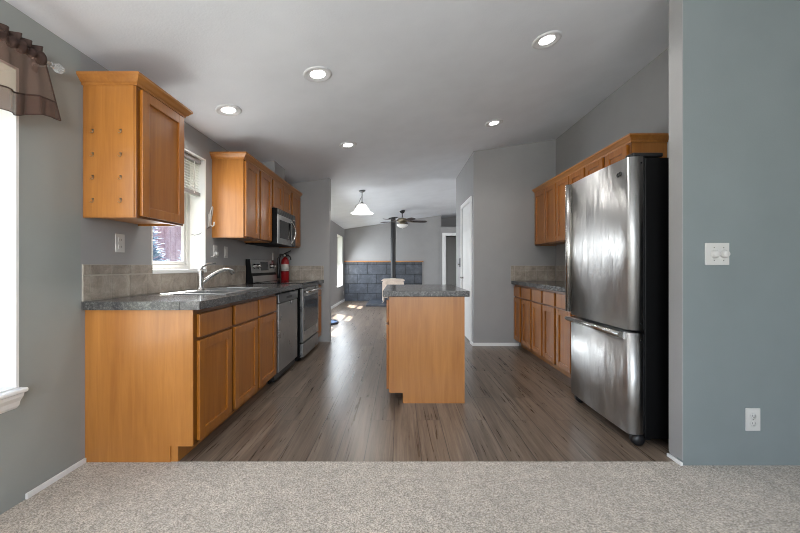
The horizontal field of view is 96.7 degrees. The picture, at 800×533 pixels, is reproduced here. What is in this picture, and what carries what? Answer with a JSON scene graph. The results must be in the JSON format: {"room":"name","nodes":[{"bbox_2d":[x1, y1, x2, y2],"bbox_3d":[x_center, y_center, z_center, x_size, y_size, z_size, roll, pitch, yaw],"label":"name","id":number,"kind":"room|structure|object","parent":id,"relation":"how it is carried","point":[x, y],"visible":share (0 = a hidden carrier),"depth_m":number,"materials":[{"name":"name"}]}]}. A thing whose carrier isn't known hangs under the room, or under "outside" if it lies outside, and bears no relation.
{"room":"kitchen","nodes":[
{"label":"kitchen","id":0,"kind":"room"},
{"bbox_2d":[0,0,344,514],"bbox_3d":[-1.878,-0.065,4.900,0.190,2.550,15.800,0,0,0],"label":"wall","id":1,"kind":"structure","parent":0,"point":[40,438],"depth_m":1.85,"materials":[{"name":"grey paint"}]},
{"bbox_2d":[0,109,18,392],"bbox_3d":[-1.877,-0.176,1.181,0.192,1.497,0.962,0,0,0],"label":"window","id":2,"kind":"structure","parent":1,"relation":"in","point":[9,123],"depth_m":1.65,"materials":[{"name":"white glass"}]},
{"bbox_2d":[0,393,23,413],"bbox_3d":[-1.766,0.622,1.157,0.035,0.072,0.995,0,0,0],"label":"trim","id":3,"kind":"structure","parent":1,"relation":"attached to","point":[10,403],"depth_m":1.61,"materials":[{"name":"white paint"}]},
{"bbox_2d":[0,387,27,399],"bbox_3d":[-1.762,0.575,1.146,0.041,0.022,1.052,0,0,0],"label":"sill","id":4,"kind":"structure","parent":1,"relation":"attached to","point":[7,394],"depth_m":1.61,"materials":[{"name":"white paint"}]},
{"bbox_2d":[25,458,85,498],"bbox_3d":[-1.777,1.094,1.850,0.012,0.028,0.320,0,0,0],"label":"baseboard","id":5,"kind":"structure","parent":1,"relation":"attached to","point":[65,472],"depth_m":1.82,"materials":[{"name":"white paint"}]},
{"bbox_2d":[47,61,64,73],"bbox_3d":[-1.732,-0.985,1.151,0.102,0.070,1.301,0,0,0],"label":"curtain rod","id":6,"kind":"object","parent":1,"relation":"attached to","point":[58,68],"visible":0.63,"depth_m":1.76,"materials":[{"name":"grey plastic"}]},
{"bbox_2d":[0,23,60,120],"bbox_3d":[-1.698,-0.852,1.195,0.067,0.385,1.154,0,0,0],"label":"valance curtain","id":7,"kind":"object","parent":6,"relation":"hanging from","point":[26,88],"visible":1,"depth_m":1.60,"materials":[{"name":"brown fabric"}]},
{"bbox_2d":[115,234,124,252],"bbox_3d":[-1.779,-0.148,2.260,0.008,0.116,0.072,0,0,0],"label":"wall outlet","id":8,"kind":"object","parent":1,"relation":"attached to","point":[119,238],"visible":1,"depth_m":2.25,"materials":[{"name":"grey plastic"}]},
{"bbox_2d":[76,71,192,225],"bbox_3d":[-1.611,-0.675,2.215,0.344,0.800,0.516,0,0,0],"label":"upper cabinet","id":9,"kind":"object","parent":1,"relation":"attached to","point":[133,129],"visible":1,"depth_m":1.99,"materials":[{"name":"brown wood"}]},
{"bbox_2d":[82,264,245,300],"bbox_3d":[-1.778,0.092,3.043,0.010,0.208,2.103,0,0,0],"label":"tile backsplash","id":10,"kind":"structure","parent":1,"relation":"attached to","point":[99,281],"depth_m":2.42,"materials":[{"name":"beige tile"}]},
{"bbox_2d":[151,148,205,268],"bbox_3d":[-1.877,-0.472,2.907,0.192,1.015,0.712,0,0,0],"label":"window","id":11,"kind":"structure","parent":1,"relation":"in","point":[193,247],"depth_m":3.25,"materials":[{"name":"white paint"}]},
{"bbox_2d":[184,152,200,196],"bbox_3d":[-1.835,-0.801,2.902,0.050,0.332,0.670,0,0,0],"label":"window blind","id":12,"kind":"object","parent":11,"relation":"attached to","point":[187,157],"visible":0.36,"depth_m":3.12,"materials":[{"name":"white plastic"}]},
{"bbox_2d":[152,269,206,273],"bbox_3d":[-1.827,0.037,2.907,0.112,0.031,0.712,0,0,0],"label":"sill","id":13,"kind":"structure","parent":1,"relation":"attached to","point":[155,271],"depth_m":2.79,"materials":[{"name":"white paint"}]},
{"bbox_2d":[192,206,214,234],"bbox_3d":[-1.814,-0.423,3.280,0.187,0.280,0.059,0,0,-39],"label":"hook","id":14,"kind":"object","parent":1,"relation":"attached to","point":[209,214],"visible":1,"depth_m":3.31,"materials":[{"name":"grey plastic"}]},
{"bbox_2d":[213,245,216,257],"bbox_3d":[-1.779,-0.145,3.425,0.008,0.116,0.072,0,0,0],"label":"wall outlet","id":15,"kind":"object","parent":1,"relation":"attached to","point":[214,246],"visible":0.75,"depth_m":3.41,"materials":[{"name":"grey plastic"}]},
{"bbox_2d":[224,246,227,257],"bbox_3d":[-1.778,-0.145,3.635,0.010,0.116,0.072,0,0,0],"label":"light switch","id":16,"kind":"object","parent":1,"relation":"attached to","point":[225,248],"visible":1,"depth_m":3.62,"materials":[{"name":"grey plastic"}]},
{"bbox_2d":[212,159,271,242],"bbox_3d":[-1.623,-0.650,3.728,0.321,0.750,0.715,0,0,0],"label":"upper cabinet","id":17,"kind":"object","parent":1,"relation":"attached to","point":[241,192],"visible":1,"depth_m":3.37,"materials":[{"name":"brown wood"}]},
{"bbox_2d":[209,152,302,196],"bbox_3d":[-1.611,-1.046,4.287,0.344,0.058,1.921,0,0,0],"label":"crown molding","id":18,"kind":"structure","parent":17,"relation":"attached to","point":[246,156],"depth_m":3.58,"materials":[{"name":"brown wood"}]},
{"bbox_2d":[272,179,290,213],"bbox_3d":[-1.623,-0.853,4.451,0.321,0.345,0.728,0,0,0],"label":"upper cabinet","id":19,"kind":"object","parent":1,"relation":"attached to","point":[281,196],"visible":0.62,"depth_m":4.39,"materials":[{"name":"brown wood"}]},
{"bbox_2d":[245,208,295,246],"bbox_3d":[-1.571,-0.469,4.455,0.425,0.417,0.710,0,0,0],"label":"microwave","id":20,"kind":"object","parent":19,"relation":"attached to","point":[283,223],"visible":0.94,"depth_m":4.30,"materials":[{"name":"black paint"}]},
{"bbox_2d":[279,192,299,247],"bbox_3d":[-1.623,-0.650,5.032,0.321,0.750,0.431,0,0,0],"label":"upper cabinet","id":21,"kind":"object","parent":1,"relation":"attached to","point":[295,200],"visible":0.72,"depth_m":5.06,"materials":[{"name":"brown wood"}]},
{"bbox_2d":[331,299,344,308],"bbox_3d":[-1.776,1.073,8.380,0.014,0.075,6.040,0,0,0],"label":"baseboard","id":22,"kind":"structure","parent":1,"relation":"attached to","point":[343,300],"depth_m":10.06,"materials":[{"name":"white paint"}]},
{"bbox_2d":[337,234,341,286],"bbox_3d":[-1.877,-0.163,10.530,0.192,1.515,0.940,0,0,0],"label":"window","id":23,"kind":"structure","parent":1,"relation":"in","point":[339,238],"depth_m":10.99,"materials":[{"name":"white glass"}]},
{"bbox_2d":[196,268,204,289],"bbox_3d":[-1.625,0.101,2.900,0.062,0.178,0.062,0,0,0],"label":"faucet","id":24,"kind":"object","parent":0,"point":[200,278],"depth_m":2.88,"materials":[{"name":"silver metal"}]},
{"bbox_2d":[262,161,284,179],"bbox_3d":[-1.629,-1.215,4.365,0.308,0.250,0.370,0,0,0],"label":"wall","id":25,"kind":"structure","parent":0,"point":[273,166],"depth_m":4.25,"materials":[{"name":"grey paint"}]},
{"bbox_2d":[279,178,330,341],"bbox_3d":[-1.411,-0.120,5.305,0.743,2.460,0.110,0,0,0],"label":"wall","id":26,"kind":"structure","parent":0,"point":[315,201],"depth_m":5.25,"materials":[{"name":"grey paint"}]},
{"bbox_2d":[280,266,323,279],"bbox_3d":[-1.448,0.092,5.245,0.645,0.208,0.011,0,0,0],"label":"tile backsplash","id":27,"kind":"structure","parent":26,"relation":"attached to","point":[295,272],"depth_m":5.24,"materials":[{"name":"beige tile"}]},
{"bbox_2d":[5,0,668,228],"bbox_3d":[1.610,-1.681,4.900,7.180,1.019,16.000,0,0,0],"label":"ceiling","id":28,"kind":"structure","parent":0,"point":[416,85],"depth_m":2.66,"materials":[{"name":"paint"}]},
{"bbox_2d":[215,104,241,115],"bbox_3d":[-1.379,-1.255,2.860,0.198,0.037,0.200,0,0,0],"label":"recessed light","id":29,"kind":"object","parent":28,"relation":"in","point":[223,109],"visible":1,"depth_m":2.85,"materials":[{"name":"grey"}]},
{"bbox_2d":[221,107,235,112],"bbox_3d":[-1.379,-1.258,2.860,0.106,0.018,0.107,0,0,0],"label":"diffuser","id":30,"kind":"object","parent":29,"relation":"attached to","point":[223,109],"depth_m":2.85,"materials":[{"name":"white"}]},
{"bbox_2d":[303,66,331,81],"bbox_3d":[-0.588,-1.371,2.540,0.198,0.037,0.200,0,0,0],"label":"recessed light","id":31,"kind":"object","parent":28,"relation":"in","point":[315,73],"visible":1,"depth_m":2.53,"materials":[{"name":"grey"}]},
{"bbox_2d":[310,70,324,78],"bbox_3d":[-0.588,-1.373,2.540,0.106,0.018,0.107,0,0,0],"label":"diffuser","id":32,"kind":"object","parent":31,"relation":"attached to","point":[314,74],"depth_m":2.54,"materials":[{"name":"white"}]},
{"bbox_2d":[339,142,356,148],"bbox_3d":[-0.588,-1.371,4.020,0.198,0.037,0.200,0,0,0],"label":"recessed light","id":33,"kind":"object","parent":28,"relation":"in","point":[346,145],"visible":1,"depth_m":4.01,"materials":[{"name":"grey"}]},
{"bbox_2d":[351,190,373,214],"bbox_3d":[-0.680,-1.159,6.370,0.414,0.418,0.414,0,0,0],"label":"pendant light","id":34,"kind":"object","parent":28,"relation":"hanging from","point":[361,209],"visible":1,"depth_m":6.31,"materials":[{"name":"white glass"}]},
{"bbox_2d":[381,210,426,228],"bbox_3d":[0.090,-1.234,9.374,1.246,0.485,1.252,0,0,0],"label":"ceiling fan","id":35,"kind":"object","parent":28,"relation":"hanging from","point":[403,221],"visible":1,"depth_m":9.28,"materials":[{"name":"black metal"}]},
{"bbox_2d":[485,119,502,126],"bbox_3d":[1.058,-1.611,4.000,0.198,0.037,0.200,0,0,0],"label":"recessed light","id":36,"kind":"object","parent":28,"relation":"in","point":[496,122],"visible":1,"depth_m":3.99,"materials":[{"name":"grey"}]},
{"bbox_2d":[532,30,561,48],"bbox_3d":[1.045,-1.609,2.530,0.198,0.037,0.200,0,0,0],"label":"recessed light","id":37,"kind":"object","parent":28,"relation":"in","point":[547,39],"visible":1,"depth_m":2.52,"materials":[{"name":"grey"}]},
{"bbox_2d":[539,35,554,44],"bbox_3d":[1.045,-1.611,2.530,0.106,0.018,0.107,0,0,0],"label":"diffuser","id":38,"kind":"object","parent":37,"relation":"attached to","point":[543,39],"depth_m":2.52,"materials":[{"name":"white"}]},
{"bbox_2d":[344,215,440,300],"bbox_3d":[-0.227,-0.365,11.484,3.113,2.950,0.152,0,0,0],"label":"wall","id":39,"kind":"structure","parent":0,"point":[416,241],"depth_m":11.44,"materials":[{"name":"grey paint"}]},
{"bbox_2d":[344,261,422,261],"bbox_3d":[-0.516,-0.161,11.395,2.533,0.042,0.090,0,0,0],"label":"trim ledge","id":40,"kind":"object","parent":39,"relation":"on","point":[344,261],"visible":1,"depth_m":11.35,"materials":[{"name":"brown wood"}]},
{"bbox_2d":[440,227,455,284],"bbox_3d":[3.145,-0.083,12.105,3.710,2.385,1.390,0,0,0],"label":"door frame","id":41,"kind":"structure","parent":39,"relation":"in","point":[442,229],"depth_m":11.41,"materials":[{"name":"grey paint"}]},
{"bbox_2d":[442,233,455,285],"bbox_3d":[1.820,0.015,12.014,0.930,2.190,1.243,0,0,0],"label":"door","id":42,"kind":"structure","parent":41,"relation":"attached to","point":[448,243],"depth_m":12.59,"materials":[{"name":"white paint"}]},
{"bbox_2d":[0,462,799,532],"bbox_3d":[1.609,1.159,-0.490,6.783,0.102,5.020,0,0,0],"label":"floor","id":43,"kind":"structure","parent":0,"point":[95,497],"depth_m":1.70,"materials":[{"name":"beige carpet"}]},
{"bbox_2d":[179,301,673,461],"bbox_3d":[1.609,1.160,7.410,6.783,0.100,10.780,0,0,0],"label":"floor","id":44,"kind":"structure","parent":0,"point":[334,403],"depth_m":2.61,"materials":[{"name":"grey laminate"}]},
{"bbox_2d":[85,303,231,461],"bbox_3d":[-1.468,0.677,2.239,0.627,0.866,0.453,0,0,0],"label":"base cabinet","id":45,"kind":"object","parent":44,"relation":"on","point":[158,383],"visible":0.98,"depth_m":2.01,"materials":[{"name":"brown wood"}]},
{"bbox_2d":[218,294,275,425],"bbox_3d":[-1.463,0.677,2.909,0.616,0.866,0.885,0,0,0],"label":"base cabinet","id":46,"kind":"object","parent":44,"relation":"on","point":[253,327],"visible":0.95,"depth_m":2.79,"materials":[{"name":"brown wood"}]},
{"bbox_2d":[81,284,302,309],"bbox_3d":[-1.452,0.220,3.043,0.661,0.048,2.107,0,0,0],"label":"countertop","id":47,"kind":"structure","parent":46,"relation":"on","point":[156,301],"depth_m":2.11,"materials":[{"name":"grey stone"}]},
{"bbox_2d":[160,287,267,294],"bbox_3d":[-1.448,0.276,2.885,0.461,0.171,0.806,0,0,0],"label":"sink","id":48,"kind":"object","parent":47,"relation":"in","point":[217,290],"visible":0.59,"depth_m":2.87,"materials":[{"name":"silver metal"}]},
{"bbox_2d":[196,262,234,289],"bbox_3d":[-1.550,0.078,2.990,0.294,0.224,0.095,0,0,-42],"label":"kitchen faucet","id":49,"kind":"object","parent":47,"relation":"on","point":[201,280],"visible":0.98,"depth_m":2.91,"materials":[{"name":"silver metal"}]},
{"bbox_2d":[268,289,297,383],"bbox_3d":[-1.450,0.679,3.690,0.606,0.862,0.660,0,0,0],"label":"dishwasher","id":50,"kind":"object","parent":44,"relation":"on","point":[286,302],"visible":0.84,"depth_m":3.60,"materials":[{"name":"silver metal"}]},
{"bbox_2d":[246,259,321,360],"bbox_3d":[-1.427,0.512,4.509,0.709,1.195,0.818,0,0,0],"label":"range","id":51,"kind":"object","parent":44,"relation":"on","point":[257,271],"visible":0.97,"depth_m":4.32,"materials":[{"name":"black paint"}]},
{"bbox_2d":[248,280,318,284],"bbox_3d":[-1.444,0.202,4.525,0.638,0.026,0.786,0,0,0],"label":"cooktop","id":52,"kind":"object","parent":51,"relation":"in","point":[305,282],"depth_m":4.37,"materials":[{"name":"black glass"}]},
{"bbox_2d":[317,284,320,336],"bbox_3d":[-1.463,0.677,5.089,0.616,0.866,0.318,0,0,0],"label":"base cabinet","id":53,"kind":"object","parent":44,"relation":"on","point":[319,285],"visible":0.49,"depth_m":5.15,"materials":[{"name":"brown wood"}]},
{"bbox_3d":[-1.452,0.220,5.087,0.661,0.048,0.324,0,0,0],"label":"countertop","id":54,"kind":"structure","parent":53,"relation":"on","visible":0},
{"bbox_2d":[277,250,290,279],"bbox_3d":[-1.648,-0.017,5.053,0.186,0.426,0.114,0,0,-28],"label":"fire extinguisher","id":55,"kind":"object","parent":54,"relation":"on","point":[284,262],"visible":0.97,"depth_m":5.01,"materials":[{"name":"red metal"}]},
{"bbox_2d":[331,320,338,324],"bbox_3d":[-1.490,1.093,6.950,0.576,0.034,0.576,0,0,0],"label":"floor mat","id":56,"kind":"object","parent":44,"relation":"on","point":[333,322],"visible":0.34,"depth_m":6.89,"materials":[{"name":"blue"}]},
{"bbox_2d":[366,299,386,306],"bbox_3d":[-0.175,1.080,10.627,1.550,0.060,1.555,0,0,0],"label":"hearth pad","id":57,"kind":"object","parent":44,"relation":"on","point":[372,302],"visible":0.44,"depth_m":10.09,"materials":[{"name":"blue stone"}]},
{"bbox_2d":[381,278,404,302],"bbox_3d":[-0.200,0.695,10.405,0.670,0.706,0.630,0,0,0],"label":"wood stove","id":58,"kind":"object","parent":57,"relation":"on","point":[389,281],"visible":0.35,"depth_m":10.21,"materials":[{"name":"beige ceramic"}]},
{"bbox_2d":[388,217,397,277],"bbox_3d":[-0.199,-0.570,10.450,0.279,1.823,0.280,0,0,0],"label":"pipe","id":59,"kind":"object","parent":58,"relation":"on","point":[393,224],"visible":0.92,"depth_m":10.39,"materials":[{"name":"black metal"}]},
{"bbox_2d":[386,297,464,402],"bbox_3d":[0.206,0.677,3.352,0.635,0.866,0.936,0,0,0],"label":"kitchen island","id":60,"kind":"object","parent":44,"relation":"on","point":[425,336],"visible":0.92,"depth_m":2.88,"materials":[{"name":"brown wood"}]},
{"bbox_2d":[383,285,469,296],"bbox_3d":[0.211,0.220,3.368,0.702,0.048,1.005,0,0,0],"label":"island countertop","id":61,"kind":"structure","parent":60,"relation":"on","point":[390,290],"depth_m":2.87,"materials":[{"name":"grey stone"}]},
{"bbox_2d":[514,285,527,349],"bbox_3d":[1.875,0.677,4.822,0.581,0.866,0.283,0,0,0],"label":"base cabinet","id":62,"kind":"object","parent":44,"relation":"on","point":[517,288],"visible":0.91,"depth_m":4.79,"materials":[{"name":"brown wood"}]},
{"bbox_2d":[522,286,550,364],"bbox_3d":[1.875,0.677,4.327,0.581,0.866,0.703,0,0,0],"label":"base cabinet","id":63,"kind":"object","parent":44,"relation":"on","point":[532,298],"visible":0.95,"depth_m":4.25,"materials":[{"name":"brown wood"}]},
{"bbox_2d":[511,281,564,291],"bbox_3d":[1.865,0.220,3.974,0.625,0.048,1.979,0,0,0],"label":"countertop","id":64,"kind":"structure","parent":63,"relation":"on","point":[549,285],"depth_m":4.10,"materials":[{"name":"grey stone"}]},
{"bbox_2d":[543,289,572,377],"bbox_3d":[1.875,0.677,3.631,0.581,0.866,0.683,0,0,0],"label":"base cabinet","id":65,"kind":"object","parent":44,"relation":"on","point":[556,330],"visible":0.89,"depth_m":3.60,"materials":[{"name":"brown wood"}]},
{"bbox_2d":[565,153,668,445],"bbox_3d":[1.764,0.204,2.561,0.808,1.812,0.773,0,0,0],"label":"refrigerator","id":66,"kind":"object","parent":44,"relation":"on","point":[617,215],"visible":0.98,"depth_m":2.25,"materials":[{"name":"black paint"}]},
{"bbox_2d":[441,216,455,226],"bbox_3d":[3.100,-1.558,12.350,3.800,0.565,0.100,0,0,0],"label":"wall","id":67,"kind":"structure","parent":0,"point":[448,221],"depth_m":12.30,"materials":[{"name":"grey paint"}]},
{"bbox_2d":[456,154,471,287],"bbox_3d":[1.073,-0.340,5.775,0.094,2.900,1.450,0,0,0],"label":"wall","id":68,"kind":"structure","parent":0,"point":[464,179],"depth_m":6.03,"materials":[{"name":"grey paint"}]},
{"bbox_2d":[460,196,471,343],"bbox_3d":[1.025,0.050,5.500,0.100,2.120,0.850,0,0,0],"label":"door","id":69,"kind":"structure","parent":68,"relation":"in","point":[466,206],"depth_m":5.40,"materials":[{"name":"white paint"}]},
{"bbox_2d":[472,139,555,345],"bbox_3d":[1.652,-0.365,5.008,1.252,2.950,0.085,0,0,0],"label":"wall","id":70,"kind":"structure","parent":0,"point":[504,179],"depth_m":4.96,"materials":[{"name":"grey paint"}]},
{"bbox_2d":[474,343,518,345],"bbox_3d":[1.340,1.087,4.959,0.640,0.045,0.012,0,0,0],"label":"baseboard","id":71,"kind":"structure","parent":70,"relation":"attached to","point":[475,344],"depth_m":4.95,"materials":[{"name":"white paint"}]},
{"bbox_2d":[511,266,554,280],"bbox_3d":[1.855,0.092,4.960,0.621,0.208,0.011,0,0,0],"label":"tile backsplash","id":72,"kind":"structure","parent":70,"relation":"attached to","point":[518,273],"depth_m":4.96,"materials":[{"name":"beige tile"}]},
{"bbox_2d":[556,47,668,265],"bbox_3d":[2.228,-0.365,3.522,0.100,2.950,2.887,0,0,0],"label":"wall","id":73,"kind":"structure","parent":0,"point":[641,104],"depth_m":3.48,"materials":[{"name":"grey paint"}]},
{"bbox_2d":[535,183,564,245],"bbox_3d":[2.023,-0.657,4.619,0.310,0.735,0.688,0,0,0],"label":"upper cabinet","id":74,"kind":"object","parent":73,"relation":"attached to","point":[545,199],"visible":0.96,"depth_m":4.56,"materials":[{"name":"brown wood"}]},
{"bbox_2d":[556,266,564,280],"bbox_3d":[2.173,0.092,3.973,0.010,0.208,1.975,0,0,0],"label":"tile backsplash","id":75,"kind":"structure","parent":73,"relation":"attached to","point":[560,270],"depth_m":4.80,"materials":[{"name":"beige tile"}]},
{"bbox_2d":[556,168,584,241],"bbox_3d":[2.023,-0.657,3.937,0.310,0.735,0.673,0,0,0],"label":"upper cabinet","id":76,"kind":"object","parent":73,"relation":"attached to","point":[560,185],"visible":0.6,"depth_m":4.11,"materials":[{"name":"brown wood"}]},
{"bbox_2d":[585,142,666,176],"bbox_3d":[2.023,-0.657,3.249,0.310,0.735,0.698,0,0,0],"label":"upper cabinet","id":77,"kind":"object","parent":73,"relation":"attached to","point":[621,153],"visible":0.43,"depth_m":2.94,"materials":[{"name":"brown wood"}]},
{"bbox_2d":[532,133,668,193],"bbox_3d":[2.011,-1.042,3.910,0.333,0.058,2.106,0,0,0],"label":"crown molding","id":78,"kind":"structure","parent":77,"relation":"attached to","point":[631,137],"depth_m":3.17,"materials":[{"name":"brown wood"}]},
{"bbox_2d":[677,0,799,464],"bbox_3d":[3.287,-0.365,2.000,3.427,2.950,0.040,0,0,0],"label":"wall","id":79,"kind":"structure","parent":0,"point":[741,58],"depth_m":1.98,"materials":[{"name":"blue paint"}]},
{"bbox_2d":[667,453,682,465],"bbox_3d":[1.567,1.100,2.029,0.013,0.020,0.107,0,0,0],"label":"baseboard","id":80,"kind":"structure","parent":79,"relation":"attached to","point":[670,456],"depth_m":2.02,"materials":[{"name":"white paint"}]},
{"bbox_2d":[705,243,729,264],"bbox_3d":[1.762,-0.070,1.968,0.134,0.122,0.024,0,0,0],"label":"light switch","id":81,"kind":"object","parent":79,"relation":"attached to","point":[715,253],"visible":1,"depth_m":1.97,"materials":[{"name":"white plastic"}]},
{"bbox_2d":[745,408,759,430],"bbox_3d":[1.962,0.851,1.975,0.081,0.125,0.010,0,0,0],"label":"wall outlet","id":82,"kind":"object","parent":79,"relation":"attached to","point":[752,415],"visible":1,"depth_m":1.97,"materials":[{"name":"white plastic"}]},
{"bbox_2d":[750,413,756,418],"bbox_3d":[1.962,0.830,1.972,0.033,0.033,0.003,0,0,0],"label":"receptacle","id":83,"kind":"object","parent":82,"relation":"attached to","point":[752,415],"depth_m":1.97,"materials":[{"name":"white plastic"}]},
{"label":"outside","id":84,"kind":"structure","parent":0,"visible":0},
{"bbox_3d":[-20.987,1.610,12.500,38.027,0.100,65.000,0,0,0],"label":"ground","id":85,"kind":"structure","parent":84,"visible":0},
{"bbox_2d":[153,226,168,260],"bbox_3d":[-5.152,0.167,7.157,1.779,2.786,1.541,0,0,45],"label":"spruce tree","id":86,"kind":"object","parent":85,"relation":"on","point":[156,250],"visible":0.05,"depth_m":7.29,"materials":[{"name":"blue plant"}]},
{"bbox_2d":[153,226,180,260],"bbox_3d":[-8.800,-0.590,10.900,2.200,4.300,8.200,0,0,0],"label":"fence","id":87,"kind":"object","parent":85,"relation":"on","point":[170,235],"visible":0.02,"depth_m":12.34,"materials":[{"name":"purple wood"}]},
{"bbox_3d":[3.288,-0.365,2.049,3.425,2.950,0.058,0,0,0],"label":"wall","id":88,"kind":"structure","parent":0,"visible":0},
{"bbox_2d":[669,0,682,460],"bbox_3d":[1.573,-0.380,2.028,0.006,2.920,0.100,0,0,0],"label":"wall","id":89,"kind":"structure","parent":88,"relation":"attached to","point":[675,6],"depth_m":2.03,"materials":[{"name":"grey paint"}]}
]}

